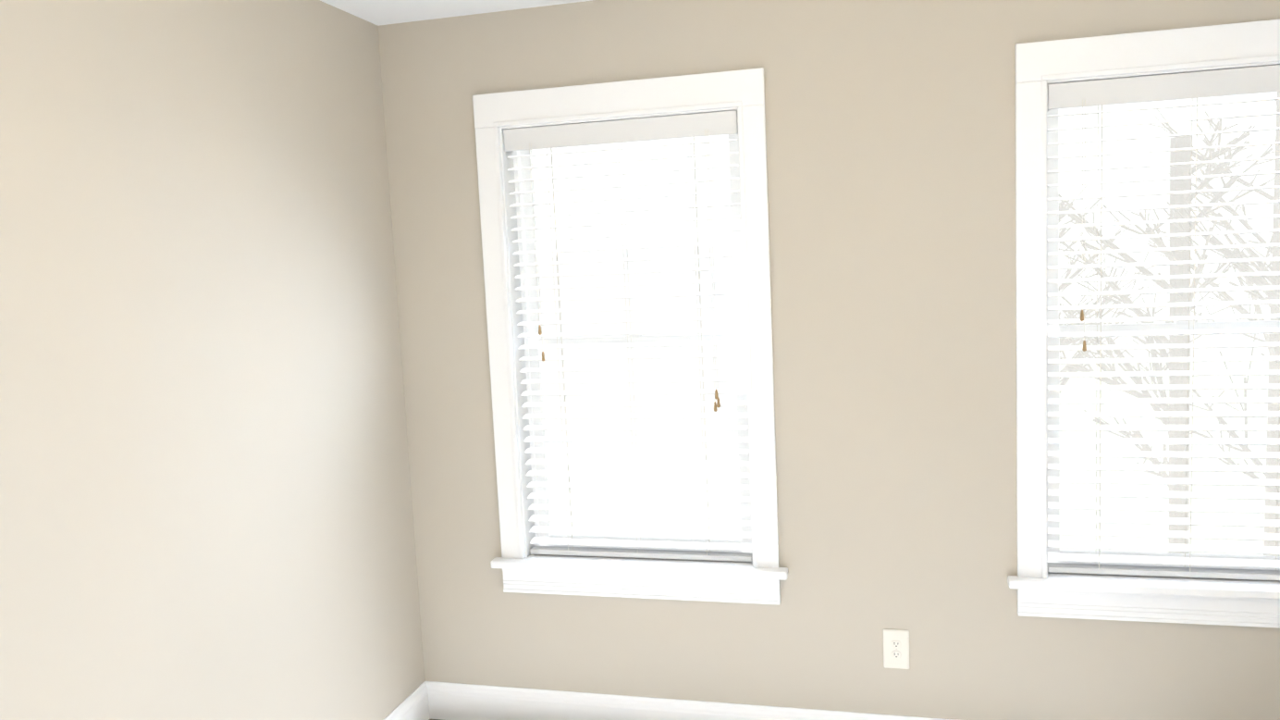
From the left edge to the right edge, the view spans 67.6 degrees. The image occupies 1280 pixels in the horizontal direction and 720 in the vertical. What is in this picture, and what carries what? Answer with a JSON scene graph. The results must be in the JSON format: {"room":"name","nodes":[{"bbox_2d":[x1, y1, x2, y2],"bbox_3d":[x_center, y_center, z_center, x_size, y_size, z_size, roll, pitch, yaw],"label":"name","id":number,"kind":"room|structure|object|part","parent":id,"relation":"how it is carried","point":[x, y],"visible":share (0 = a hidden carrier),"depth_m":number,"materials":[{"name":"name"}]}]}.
{"room":"empty room","nodes":[
{"label":"empty room","id":0,"kind":"room"},
{"bbox_2d":[0,0,425,719],"bbox_3d":[-1.552,0.349,1.647,0.150,2.740,4.436,-1,6,15],"label":"wall","id":1,"kind":"structure","parent":0,"point":[205,501],"depth_m":2.65,"materials":[{"name":"beige paint"}]},
{"bbox_2d":[383,680,431,719],"bbox_3d":[-1.412,1.633,1.763,0.017,0.152,4.436,-1,6,15],"label":"baseboard","id":2,"kind":"structure","parent":1,"relation":"attached to","point":[418,705],"depth_m":3.79,"materials":[{"name":"white wood"}]},
{"bbox_2d":[320,0,592,25],"bbox_3d":[0.261,-1.105,1.009,4.030,0.120,4.736,-1,6,15],"label":"ceiling","id":3,"kind":"structure","parent":0,"point":[380,12],"depth_m":3.41,"materials":[{"name":"white paint"}]},
{"bbox_2d":[377,0,1279,719],"bbox_3d":[0.893,0.054,3.367,4.030,2.740,0.150,-1,6,15],"label":"wall","id":4,"kind":"structure","parent":0,"point":[890,133],"depth_m":3.33,"materials":[{"name":"beige paint"}]},
{"bbox_2d":[472,67,780,603],"bbox_3d":[-0.034,-0.056,3.585,1.076,1.898,0.188,-1,6,15],"label":"window","id":5,"kind":"structure","parent":4,"relation":"in","point":[743,91],"depth_m":3.55,"materials":[{"name":"white"}]},
{"bbox_2d":[529,143,573,549],"bbox_3d":[-0.325,-0.038,3.622,0.096,1.560,0.037,-7,8,-36],"label":"blind cord","id":6,"kind":"object","parent":5,"relation":"hanging from","point":[529,143],"depth_m":3.60,"materials":[{"name":"white fabric"}]},
{"bbox_2d":[538,325,544,360],"bbox_3d":[-0.371,-0.063,3.604,0.022,0.136,0.013,-1,6,15],"label":"tassel","id":7,"kind":"object","parent":6,"relation":"hanging from","point":[539,327],"depth_m":3.60,"materials":[{"name":"beige wood"}]},
{"bbox_2d":[499,107,753,566],"bbox_3d":[-0.038,-0.053,3.569,0.920,1.685,0.106,-1,6,15],"label":"liner","id":8,"kind":"object","parent":5,"relation":"attached to","point":[507,164],"visible":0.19,"depth_m":3.64,"materials":[{"name":"white wood"}]},
{"bbox_3d":[-0.041,-0.059,3.560,0.874,1.627,0.070,-1,6,15],"label":"left window blind rails","id":9,"kind":"part","parent":5,"relation":"part of","materials":[{"name":"white plastic"}]},
{"bbox_2d":[617,142,640,553],"bbox_3d":[-0.035,-0.045,3.567,0.009,1.560,0.054,-1,6,15],"label":"blind cord","id":10,"kind":"object","parent":5,"relation":"hanging from","point":[630,313],"depth_m":3.55,"materials":[{"name":"white fabric"}]},
{"bbox_3d":[-0.018,-0.062,3.647,0.920,1.685,0.058,-1,6,15],"label":"left window sash","id":11,"kind":"part","parent":5,"relation":"part of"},
{"bbox_3d":[-0.013,0.843,3.603,1.076,0.105,0.024,-1,6,15],"label":"left window apron","id":12,"kind":"part","parent":5,"relation":"part of","materials":[{"name":"white wood"}]},
{"bbox_2d":[689,129,718,554],"bbox_3d":[0.235,-0.048,3.475,0.040,1.560,0.102,-6,7,-27],"label":"blind cord","id":13,"kind":"object","parent":5,"relation":"hanging from","point":[705,129],"depth_m":3.45,"materials":[{"name":"white fabric"}]},
{"bbox_2d":[713,389,720,411],"bbox_3d":[0.278,0.146,3.462,0.026,0.081,0.013,-1,6,15],"label":"tassel","id":14,"kind":"object","parent":13,"relation":"hanging from","point":[717,403],"depth_m":3.46,"materials":[{"name":"beige wood"}]},
{"bbox_2d":[490,553,787,579],"bbox_3d":[-0.008,0.772,3.630,1.140,0.030,0.163,-1,6,15],"label":"window sill","id":15,"kind":"structure","parent":4,"relation":"attached to","point":[652,566],"depth_m":3.57,"materials":[{"name":"white wood"}]},
{"bbox_2d":[428,680,956,719],"bbox_3d":[0.926,1.349,3.425,3.660,0.152,0.017,-1,6,15],"label":"baseboard","id":16,"kind":"structure","parent":4,"relation":"attached to","point":[435,699],"depth_m":3.71,"materials":[{"name":"white wood"}]},
{"bbox_2d":[883,627,909,668],"bbox_3d":[0.910,1.027,3.394,0.089,0.143,0.010,-1,6,15],"label":"electrical outlet","id":17,"kind":"object","parent":4,"relation":"attached to","point":[895,647],"visible":1,"depth_m":3.39,"materials":[{"name":"white plastic"}]},
{"bbox_2d":[1007,571,1279,599],"bbox_3d":[1.817,0.739,3.157,1.140,0.030,0.163,-1,6,15],"label":"window sill","id":18,"kind":"structure","parent":4,"relation":"attached to","point":[1230,587],"depth_m":3.14,"materials":[{"name":"white wood"}]},
{"bbox_2d":[1015,19,1279,627],"bbox_3d":[1.790,-0.089,3.112,1.076,1.898,0.188,-1,6,15],"label":"window","id":19,"kind":"structure","parent":4,"relation":"in","point":[1039,65],"depth_m":3.12,"materials":[{"name":"white"}]},
{"bbox_2d":[1082,98,1102,568],"bbox_3d":[1.499,-0.071,3.149,0.096,1.560,0.037,-7,8,-36],"label":"blind cord","id":20,"kind":"object","parent":19,"relation":"hanging from","point":[1101,308],"depth_m":3.12,"materials":[{"name":"white fabric"}]},
{"bbox_2d":[1079,309,1086,351],"bbox_3d":[1.454,-0.096,3.131,0.022,0.136,0.013,-1,6,15],"label":"tassel","id":21,"kind":"object","parent":20,"relation":"hanging from","point":[1084,348],"visible":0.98,"depth_m":3.12,"materials":[{"name":"beige wood"}]},
{"bbox_3d":[1.811,0.810,3.130,1.076,0.105,0.024,-1,6,15],"label":"right window apron","id":22,"kind":"part","parent":19,"relation":"part of","materials":[{"name":"white wood"}]},
{"bbox_2d":[1046,61,1279,576],"bbox_3d":[1.786,-0.086,3.097,0.920,1.685,0.106,-1,6,15],"label":"liner","id":23,"kind":"object","parent":19,"relation":"attached to","point":[1165,72],"visible":0.04,"depth_m":3.04,"materials":[{"name":"white wood"}]},
{"bbox_3d":[1.806,-0.095,3.175,0.920,1.685,0.058,-1,6,15],"label":"right window sash","id":24,"kind":"part","parent":19,"relation":"part of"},
{"bbox_3d":[1.784,-0.092,3.087,0.874,1.627,0.070,-1,6,15],"label":"right window blind rails","id":25,"kind":"part","parent":19,"relation":"part of","materials":[{"name":"white plastic"}]},
{"bbox_2d":[1184,98,1197,571],"bbox_3d":[1.789,-0.079,3.095,0.009,1.560,0.054,-1,6,15],"label":"blind cord","id":26,"kind":"object","parent":19,"relation":"hanging from","point":[1192,98],"depth_m":3.08,"materials":[{"name":"white fabric"}]},
{"bbox_2d":[1275,404,1279,569],"bbox_3d":[2.060,-0.081,3.002,0.040,1.560,0.102,-6,7,-27],"label":"blind cord","id":27,"kind":"object","parent":19,"relation":"hanging from","point":[1279,404],"depth_m":3.10,"materials":[{"name":"white fabric"}]},
{"label":"outside","id":28,"kind":"structure","parent":0,"visible":0},
{"bbox_2d":[531,91,1279,555],"bbox_3d":[5.662,-10.177,21.950,84.000,25.300,39.400,-1,6,15],"label":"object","id":29,"kind":"structure","parent":28,"point":[1212,140],"depth_m":16.34,"materials":[{"name":"white"}]}
]}

